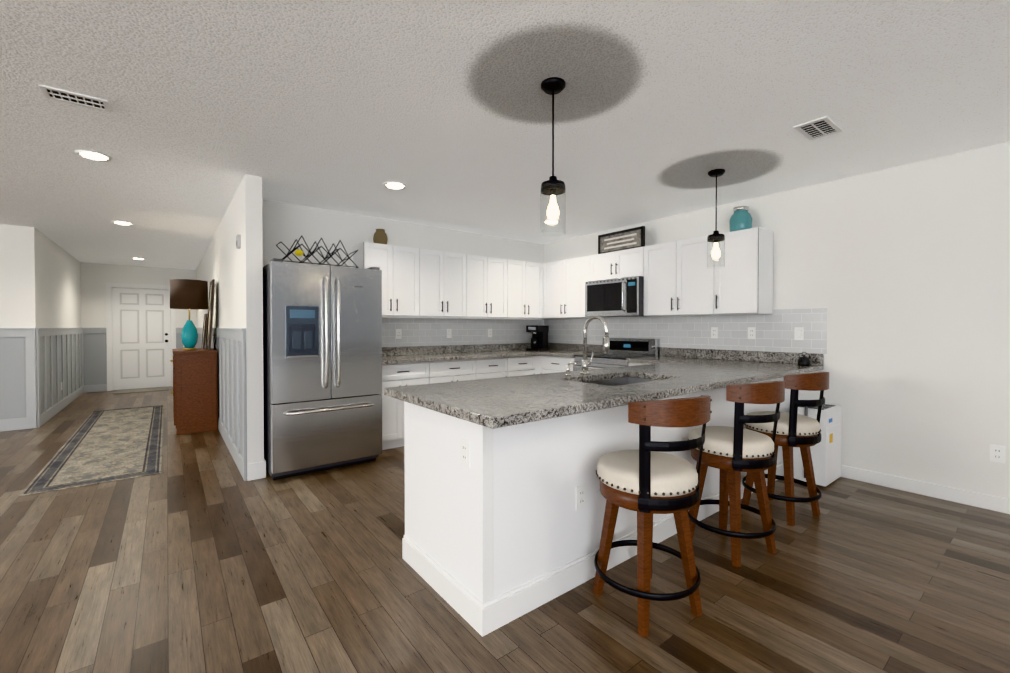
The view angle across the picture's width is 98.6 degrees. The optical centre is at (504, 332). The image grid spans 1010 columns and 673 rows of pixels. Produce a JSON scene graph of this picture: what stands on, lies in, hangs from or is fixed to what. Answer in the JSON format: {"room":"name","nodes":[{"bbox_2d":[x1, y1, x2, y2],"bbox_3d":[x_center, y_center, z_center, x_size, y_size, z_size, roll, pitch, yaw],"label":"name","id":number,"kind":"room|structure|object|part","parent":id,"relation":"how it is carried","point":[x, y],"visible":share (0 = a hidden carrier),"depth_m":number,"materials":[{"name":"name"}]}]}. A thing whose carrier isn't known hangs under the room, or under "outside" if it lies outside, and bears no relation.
{"room":"kitchen","nodes":[
{"label":"kitchen","id":0,"kind":"room"},
{"bbox_2d":[0,224,20,327],"bbox_3d":[-7.995,-0.042,3.750,5.210,2.480,0.120,-1,1,-38],"label":"wall","id":1,"kind":"structure","parent":0,"point":[10,295],"depth_m":5.24,"materials":[{"name":"white paint"}]},
{"bbox_2d":[0,328,36,431],"bbox_3d":[-7.900,0.580,3.734,5.329,1.238,0.033,-1,1,-38],"label":"trim","id":2,"kind":"structure","parent":1,"relation":"attached to","point":[18,410],"depth_m":5.28,"materials":[{"name":"grey wood"}]},
{"bbox_2d":[20,226,80,409],"bbox_3d":[-6.974,-0.080,6.779,0.120,2.480,3.650,-1,1,-38],"label":"wall","id":3,"kind":"structure","parent":0,"point":[50,271],"depth_m":5.92,"materials":[{"name":"white paint"}]},
{"bbox_2d":[36,328,83,427],"bbox_3d":[-6.913,0.540,6.835,0.033,1.238,3.650,-1,1,-38],"label":"trim","id":4,"kind":"structure","parent":3,"relation":"attached to","point":[59,355],"depth_m":6.32,"materials":[{"name":"grey wood"}]},
{"bbox_2d":[81,262,196,327],"bbox_3d":[-7.377,-0.106,8.853,2.030,2.480,0.120,-1,1,-38],"label":"wall","id":5,"kind":"structure","parent":0,"point":[96,278],"depth_m":8.49,"materials":[{"name":"white paint"}]},
{"bbox_2d":[83,283,195,392],"bbox_3d":[-7.361,0.076,8.835,1.790,2.115,0.134,-1,1,-38],"label":"wainscoting","id":6,"kind":"structure","parent":5,"relation":"attached to","point":[95,359],"depth_m":8.46,"materials":[{"name":"grey wood"}]},
{"bbox_3d":[-6.765,0.510,9.239,0.360,1.238,0.033,-1,1,-38],"label":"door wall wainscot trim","id":7,"kind":"part","parent":6,"relation":"part of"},
{"bbox_2d":[112,288,170,389],"bbox_3d":[-7.348,0.118,8.811,0.906,2.017,0.127,-1,1,-38],"label":"entry door","id":8,"kind":"structure","parent":5,"relation":"in","point":[141,321],"depth_m":8.82,"materials":[{"name":"white wood"}]},
{"bbox_2d":[196,174,263,463],"bbox_3d":[-4.315,-0.076,6.471,0.120,2.480,7.400,-1,1,-38],"label":"wall","id":9,"kind":"structure","parent":0,"point":[231,270],"depth_m":3.58,"materials":[{"name":"white paint"}]},
{"bbox_2d":[196,328,246,480],"bbox_3d":[-4.377,0.545,6.432,0.033,1.238,7.399,-1,1,-38],"label":"trim","id":10,"kind":"structure","parent":9,"relation":"attached to","point":[228,345],"depth_m":4.13,"materials":[{"name":"grey wood"}]},
{"bbox_2d":[236,234,240,248],"bbox_3d":[-2.300,-0.786,3.748,0.028,0.110,0.080,-1,1,-38],"label":"sensor","id":11,"kind":"object","parent":9,"relation":"attached to","point":[238,241],"visible":1,"depth_m":3.72,"materials":[{"name":"grey plastic"}]},
{"bbox_2d":[247,461,265,480],"bbox_3d":[-2.034,1.131,3.564,0.136,0.140,0.014,-1,1,-38],"label":"baseboard","id":12,"kind":"structure","parent":9,"relation":"attached to","point":[256,470],"depth_m":3.56,"materials":[{"name":"white wood"}]},
{"bbox_2d":[262,199,543,343],"bbox_3d":[-0.912,-0.062,5.393,3.930,2.480,0.120,-1,1,-38],"label":"wall","id":13,"kind":"structure","parent":0,"point":[287,225],"depth_m":4.70,"materials":[{"name":"white paint"}]},
{"bbox_2d":[353,242,424,317],"bbox_3d":[-1.280,-0.565,4.810,0.681,0.760,0.330,-1,1,-38],"label":"upper cabinet","id":14,"kind":"object","parent":13,"relation":"attached to","point":[403,268],"depth_m":4.71,"materials":[{"name":"white wood"}]},
{"bbox_2d":[373,229,387,243],"bbox_3d":[-1.367,-1.038,4.768,0.156,0.185,0.156,-1,1,-38],"label":"decorative vase","id":15,"kind":"object","parent":14,"relation":"on","point":[380,236],"visible":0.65,"depth_m":4.71,"materials":[{"name":"brown ceramic"}]},
{"bbox_2d":[425,249,472,318],"bbox_3d":[-0.811,-0.570,5.175,0.739,0.760,0.330,-1,1,-38],"label":"upper cabinet","id":16,"kind":"object","parent":13,"relation":"attached to","point":[448,275],"depth_m":5.09,"materials":[{"name":"white wood"}]},
{"bbox_2d":[382,318,541,346],"bbox_3d":[-0.558,-0.025,5.589,2.850,0.360,0.005,-1,1,-38],"label":"tile backsplash","id":17,"kind":"structure","parent":13,"relation":"attached to","point":[415,331],"depth_m":5.52,"materials":[{"name":"white tile"}]},
{"bbox_2d":[396,329,401,338],"bbox_3d":[-1.237,0.012,5.054,0.070,0.114,0.007,-1,1,-38],"label":"electrical outlet","id":18,"kind":"object","parent":17,"relation":"attached to","point":[398,333],"visible":1,"depth_m":5.05,"materials":[{"name":"white plastic"}]},
{"bbox_2d":[446,329,451,337],"bbox_3d":[-0.704,0.007,5.469,0.070,0.114,0.007,-1,1,-38],"label":"electrical outlet","id":19,"kind":"object","parent":17,"relation":"attached to","point":[449,333],"visible":1,"depth_m":5.47,"materials":[{"name":"white plastic"}]},
{"bbox_2d":[488,329,491,336],"bbox_3d":[-0.203,0.002,5.859,0.070,0.114,0.007,-1,1,-38],"label":"electrical outlet","id":20,"kind":"object","parent":17,"relation":"attached to","point":[489,332],"visible":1,"depth_m":5.86,"materials":[{"name":"white plastic"}]},
{"bbox_2d":[473,255,504,318],"bbox_3d":[-0.319,-0.575,5.557,0.739,0.760,0.330,-1,1,-38],"label":"upper cabinet","id":21,"kind":"object","parent":13,"relation":"attached to","point":[488,272],"depth_m":5.44,"materials":[{"name":"white wood"}]},
{"bbox_2d":[505,259,540,318],"bbox_3d":[0.167,-0.579,5.911,0.693,0.760,0.368,-1,1,-38],"label":"upper cabinet","id":22,"kind":"object","parent":13,"relation":"attached to","point":[522,278],"depth_m":5.78,"materials":[{"name":"white wood"}]},
{"bbox_2d":[460,438,469,467],"bbox_3d":[-0.172,0.513,1.859,0.007,0.114,0.070,-1,1,-38],"label":"outlet","id":23,"kind":"object","parent":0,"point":[464,452],"visible":1,"depth_m":1.85,"materials":[{"name":"white plastic"}]},
{"bbox_2d":[0,387,1009,672],"bbox_3d":[-2.949,1.230,3.623,13.000,0.060,15.200,-1,1,-38],"label":"floor","id":24,"kind":"structure","parent":0,"point":[198,555],"depth_m":2.08,"materials":[{"name":"brown wood"}]},
{"bbox_2d":[19,405,163,495],"bbox_3d":[-4.511,1.177,5.069,0.820,0.008,4.100,-1,1,-38],"label":"rug","id":25,"kind":"object","parent":24,"relation":"on","point":[103,446],"visible":0.96,"depth_m":4.30,"materials":[{"name":"beige fabric"}]},
{"bbox_2d":[113,387,168,393],"bbox_3d":[-7.129,1.131,8.542,0.830,0.012,0.540,-1,1,-38],"label":"door mat","id":26,"kind":"object","parent":24,"relation":"on","point":[141,390],"visible":1,"depth_m":8.49,"materials":[{"name":"fabric"}]},
{"bbox_2d":[170,348,217,434],"bbox_3d":[-3.888,0.692,5.420,0.449,0.970,0.784,-1,1,-38],"label":"console cabinet","id":27,"kind":"object","parent":24,"relation":"on","point":[195,401],"visible":1,"depth_m":5.13,"materials":[{"name":"brown wood"}]},
{"bbox_2d":[170,279,207,349],"bbox_3d":[-3.830,-0.211,5.276,0.378,0.840,0.378,-1,1,-38],"label":"table lamp","id":28,"kind":"object","parent":27,"relation":"on","point":[189,294],"visible":1,"depth_m":5.17,"materials":[{"name":"teal ceramic"}]},
{"bbox_2d":[201,279,214,349],"bbox_3d":[-3.780,-0.225,5.531,0.113,0.860,0.680,-1,1,-38],"label":"pictures","id":29,"kind":"object","parent":27,"relation":"on","point":[207,328],"visible":1,"depth_m":5.51,"materials":[{"name":"brown wood"}]},
{"bbox_2d":[263,258,381,479],"bbox_3d":[-1.736,0.299,4.030,0.900,1.792,0.967,-1,1,-38],"label":"refrigerator","id":30,"kind":"object","parent":24,"relation":"on","point":[322,355],"visible":0.94,"depth_m":3.66,"materials":[{"name":"grey metal"}]},
{"bbox_2d":[276,235,358,267],"bbox_3d":[-1.664,-0.713,3.876,0.647,0.237,0.207,-1,1,-38],"label":"wine rack","id":31,"kind":"object","parent":30,"relation":"on","point":[298,252],"visible":0.85,"depth_m":3.84,"materials":[{"name":"black metal"}]},
{"bbox_2d":[382,361,437,451],"bbox_3d":[-1.214,0.747,4.707,0.679,0.880,0.601,-1,1,-38],"label":"base cabinet","id":32,"kind":"object","parent":24,"relation":"on","point":[408,425],"depth_m":4.37,"materials":[{"name":"white wood"}]},
{"bbox_2d":[382,343,541,362],"bbox_3d":[-0.345,0.228,5.347,2.845,0.140,0.645,-1,1,-38],"label":"countertop","id":33,"kind":"structure","parent":32,"relation":"on","point":[409,354],"depth_m":5.23,"materials":[{"name":"stone"}]},
{"bbox_2d":[526,326,548,350],"bbox_3d":[0.451,0.073,6.081,0.205,0.350,0.260,-1,1,-38],"label":"coffee maker","id":34,"kind":"object","parent":33,"relation":"on","point":[539,340],"visible":1,"depth_m":6.02,"materials":[{"name":"black plastic"}]},
{"bbox_2d":[438,359,481,443],"bbox_3d":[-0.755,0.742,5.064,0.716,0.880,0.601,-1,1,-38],"label":"base cabinet","id":35,"kind":"object","parent":24,"relation":"on","point":[449,427],"depth_m":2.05,"materials":[{"name":"white wood"}]},
{"bbox_2d":[482,357,513,435],"bbox_3d":[-0.336,0.738,5.389,0.576,0.880,0.601,-1,1,-38],"label":"base cabinet","id":36,"kind":"object","parent":24,"relation":"on","point":[493,367],"depth_m":5.15,"materials":[{"name":"white wood"}]},
{"bbox_2d":[514,356,529,427],"bbox_3d":[0.000,0.735,5.650,0.508,0.880,0.601,-1,1,-38],"label":"base cabinet","id":37,"kind":"object","parent":24,"relation":"on","point":[521,365],"depth_m":5.42,"materials":[{"name":"white wood"}]},
{"bbox_2d":[530,356,541,427],"bbox_3d":[0.242,0.733,5.815,0.194,0.880,0.638,-1,1,-38],"label":"base cabinet","id":38,"kind":"object","parent":24,"relation":"on","point":[535,361],"depth_m":5.56,"materials":[{"name":"white wood"}]},
{"bbox_2d":[542,356,609,431],"bbox_3d":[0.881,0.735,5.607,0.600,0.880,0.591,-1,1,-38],"label":"base cabinet","id":39,"kind":"object","parent":24,"relation":"on","point":[581,422],"depth_m":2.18,"materials":[{"name":"white wood"}]},
{"bbox_2d":[542,343,602,354],"bbox_3d":[0.888,0.225,5.563,0.634,0.140,0.527,-1,1,-38],"label":"countertop","id":40,"kind":"structure","parent":39,"relation":"on","point":[554,348],"depth_m":5.86,"materials":[{"name":"stone"}]},
{"bbox_2d":[573,338,659,370],"bbox_3d":[1.259,0.625,5.038,0.684,1.115,0.752,-1,1,-38],"label":"range","id":41,"kind":"object","parent":24,"relation":"on","point":[622,350],"visible":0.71,"depth_m":5.01,"materials":[{"name":"silver metal"}]},
{"bbox_2d":[593,395,711,636],"bbox_3d":[0.641,0.741,1.941,0.454,0.968,0.488,0,1,-25],"label":"bar stool","id":42,"kind":"object","parent":24,"relation":"on","point":[648,479],"visible":1,"depth_m":1.79,"materials":[{"name":"brown wood"}]},
{"bbox_2d":[626,362,717,459],"bbox_3d":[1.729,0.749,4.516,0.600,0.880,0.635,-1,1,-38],"label":"base cabinet","id":43,"kind":"object","parent":24,"relation":"on","point":[662,434],"depth_m":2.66,"materials":[{"name":"white wood"}]},
{"bbox_2d":[576,484,585,510],"bbox_3d":[0.371,0.799,2.116,0.070,0.114,0.007,-1,1,-38],"label":"outlet","id":44,"kind":"object","parent":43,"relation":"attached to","point":[580,496],"visible":1,"depth_m":2.11,"materials":[{"name":"white plastic"}]},
{"bbox_2d":[382,348,823,428],"bbox_3d":[1.027,0.258,3.042,3.510,0.140,1.020,-1,1,-38],"label":"countertop","id":45,"kind":"structure","parent":43,"relation":"on","point":[492,403],"depth_m":2.44,"materials":[{"name":"stone"}]},
{"bbox_2d":[565,315,609,375],"bbox_3d":[0.578,0.084,2.950,0.280,0.408,0.243,-1,1,-38],"label":"faucet","id":46,"kind":"object","parent":45,"relation":"on","point":[585,363],"visible":1,"depth_m":3.00,"materials":[{"name":"silver metal"}]},
{"bbox_2d":[797,352,810,365],"bbox_3d":[2.539,0.219,3.697,0.121,0.119,0.094,-1,1,-38],"label":"kettle","id":47,"kind":"object","parent":45,"relation":"on","point":[803,361],"visible":1,"depth_m":3.67,"materials":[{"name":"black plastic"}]},
{"bbox_2d":[660,347,677,350],"bbox_3d":[1.674,0.239,4.531,0.660,0.140,0.537,-1,1,-38],"label":"countertop","id":48,"kind":"structure","parent":43,"relation":"on","point":[661,348],"depth_m":4.85,"materials":[{"name":"stone"}]},
{"bbox_2d":[687,381,784,566],"bbox_3d":[1.283,0.734,2.453,0.454,0.968,0.488,0,1,-27],"label":"bar stool","id":49,"kind":"object","parent":24,"relation":"on","point":[733,453],"visible":0.94,"depth_m":2.30,"materials":[{"name":"brown wood"}]},
{"bbox_2d":[742,372,828,525],"bbox_3d":[1.869,0.728,2.921,0.454,0.968,0.488,0,1,-29],"label":"bar stool","id":50,"kind":"object","parent":24,"relation":"on","point":[795,429],"visible":0.83,"depth_m":2.76,"materials":[{"name":"brown wood"}]},
{"bbox_2d":[793,404,841,486],"bbox_3d":[2.551,0.892,3.566,0.426,0.618,0.254,-1,1,-38],"label":"mini fridge","id":51,"kind":"object","parent":24,"relation":"on","point":[826,455],"visible":0.67,"depth_m":3.43,"materials":[{"name":"white"}]},
{"bbox_2d":[0,0,1009,269],"bbox_3d":[-2.949,-1.310,3.591,13.000,0.060,15.200,-1,1,-38],"label":"ceiling","id":52,"kind":"structure","parent":0,"point":[442,110],"depth_m":2.43,"materials":[{"name":"white paint"}]},
{"bbox_2d":[39,84,110,112],"bbox_3d":[-2.308,-1.259,2.342,0.260,0.008,0.150,-1,1,-38],"label":"ceiling vent","id":53,"kind":"object","parent":52,"relation":"in","point":[52,93],"visible":1,"depth_m":2.34,"materials":[{"name":"white metal"}]},
{"bbox_2d":[75,150,111,161],"bbox_3d":[-2.945,-1.267,3.113,0.196,0.012,0.196,-1,1,-38],"label":"recessed light","id":54,"kind":"object","parent":52,"relation":"in","point":[93,155],"visible":1,"depth_m":3.10,"materials":[{"name":"white plastic"}]},
{"bbox_2d":[111,221,132,224],"bbox_3d":[-4.504,-1.293,5.118,0.196,0.012,0.196,-1,1,-38],"label":"recessed light","id":55,"kind":"object","parent":52,"relation":"in","point":[122,222],"visible":1,"depth_m":5.10,"materials":[{"name":"white plastic"}]},
{"bbox_2d":[383,181,406,189],"bbox_3d":[-0.953,-1.276,3.769,0.196,0.012,0.196,-1,1,-38],"label":"recessed light","id":56,"kind":"object","parent":52,"relation":"in","point":[394,185],"visible":0.98,"depth_m":3.75,"materials":[{"name":"white plastic"}]},
{"bbox_2d":[543,219,559,223],"bbox_3d":[0.542,-1.292,5.064,0.196,0.012,0.196,-1,1,-38],"label":"recessed light","id":57,"kind":"object","parent":52,"relation":"in","point":[548,222],"depth_m":5.05,"materials":[{"name":"white"}]},
{"bbox_2d":[540,77,565,236],"bbox_3d":[0.244,-0.882,2.209,0.128,0.760,0.128,-1,1,-38],"label":"pendant light","id":58,"kind":"object","parent":52,"relation":"hanging from","point":[552,187],"visible":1,"depth_m":2.19,"materials":[{"name":"black metal"}]},
{"bbox_2d":[707,169,724,267],"bbox_3d":[1.675,-0.897,3.448,0.128,0.760,0.128,-1,1,-38],"label":"pendant light","id":59,"kind":"object","parent":52,"relation":"hanging from","point":[715,237],"visible":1,"depth_m":3.43,"materials":[{"name":"black metal"}]},
{"bbox_2d":[793,116,842,139],"bbox_3d":[1.941,-1.264,2.694,0.300,0.008,0.170,-1,1,-38],"label":"ceiling vent","id":60,"kind":"object","parent":52,"relation":"in","point":[824,126],"visible":1,"depth_m":2.69,"materials":[{"name":"white metal"}]},
{"bbox_2d":[544,142,1009,498],"bbox_3d":[2.992,-0.038,3.476,0.120,2.480,7.700,-1,1,-38],"label":"wall","id":61,"kind":"structure","parent":0,"point":[901,274],"depth_m":3.30,"materials":[{"name":"white paint"}]},
{"bbox_2d":[541,256,606,318],"bbox_3d":[0.882,-0.577,5.759,0.389,0.760,0.864,-1,1,-38],"label":"upper cabinet","id":62,"kind":"object","parent":61,"relation":"attached to","point":[563,281],"depth_m":5.68,"materials":[{"name":"white wood"}]},
{"bbox_2d":[589,246,644,280],"bbox_3d":[1.404,-0.787,5.133,0.330,0.325,0.761,-1,1,-38],"label":"upper cabinet","id":63,"kind":"object","parent":61,"relation":"attached to","point":[628,262],"depth_m":4.99,"materials":[{"name":"white wood"}]},
{"bbox_2d":[585,276,643,316],"bbox_3d":[1.347,-0.406,5.093,0.462,0.425,0.748,-1,1,-38],"label":"microwave","id":64,"kind":"object","parent":63,"relation":"attached to","point":[620,297],"visible":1,"depth_m":4.91,"materials":[{"name":"grey metal"}]},
{"bbox_2d":[598,226,644,253],"bbox_3d":[1.356,-1.072,5.104,0.034,0.245,0.644,-1,1,-38],"label":"sign","id":65,"kind":"object","parent":63,"relation":"on","point":[631,238],"visible":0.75,"depth_m":5.07,"materials":[{"name":"brown wood"}]},
{"bbox_2d":[644,236,704,315],"bbox_3d":[1.893,-0.561,4.507,0.330,0.760,0.831,-1,1,-38],"label":"upper cabinet","id":66,"kind":"object","parent":61,"relation":"attached to","point":[681,278],"depth_m":4.44,"materials":[{"name":"white wood"}]},
{"bbox_2d":[542,308,826,353],"bbox_3d":[1.659,0.027,5.088,0.005,0.510,3.520,-1,1,-38],"label":"tile backsplash","id":67,"kind":"structure","parent":61,"relation":"attached to","point":[775,331],"depth_m":4.45,"materials":[{"name":"white tile"}]},
{"bbox_2d":[711,327,717,337],"bbox_3d":[2.146,0.000,4.453,0.007,0.114,0.070,-1,1,-38],"label":"electrical outlet","id":68,"kind":"object","parent":67,"relation":"attached to","point":[714,332],"visible":1,"depth_m":4.45,"materials":[{"name":"white plastic"}]},
{"bbox_2d":[748,327,755,338],"bbox_3d":[2.367,0.003,4.168,0.007,0.114,0.070,-1,1,-38],"label":"electrical outlet","id":69,"kind":"object","parent":67,"relation":"attached to","point":[751,332],"visible":1,"depth_m":4.17,"materials":[{"name":"white plastic"}]},
{"bbox_2d":[794,327,803,339],"bbox_3d":[2.609,0.007,3.856,0.008,0.114,0.070,-1,1,-38],"label":"electrical outlet","id":70,"kind":"object","parent":67,"relation":"attached to","point":[798,333],"visible":1,"depth_m":3.85,"materials":[{"name":"white plastic"}]},
{"bbox_2d":[705,227,772,314],"bbox_3d":[2.213,-0.556,4.096,0.330,0.760,0.444,-1,1,-38],"label":"upper cabinet","id":71,"kind":"object","parent":61,"relation":"attached to","point":[744,286],"depth_m":3.96,"materials":[{"name":"white wood"}]},
{"bbox_2d":[729,206,751,231],"bbox_3d":[2.219,-1.060,4.091,0.192,0.247,0.192,-1,1,-38],"label":"jar","id":72,"kind":"object","parent":71,"relation":"on","point":[741,218],"visible":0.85,"depth_m":4.03,"materials":[{"name":"teal ceramic"}]},
{"bbox_2d":[841,465,1009,513],"bbox_3d":[3.963,1.169,2.131,0.014,0.100,4.360,-1,1,-38],"label":"baseboard","id":73,"kind":"structure","parent":61,"relation":"attached to","point":[981,500],"depth_m":3.19,"materials":[{"name":"white wood"}]},
{"bbox_2d":[990,444,1005,462],"bbox_3d":[3.334,0.819,2.942,0.007,0.114,0.070,-1,1,-38],"label":"outlet","id":74,"kind":"object","parent":61,"relation":"attached to","point":[997,453],"visible":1,"depth_m":2.94,"materials":[{"name":"white plastic"}]}
]}

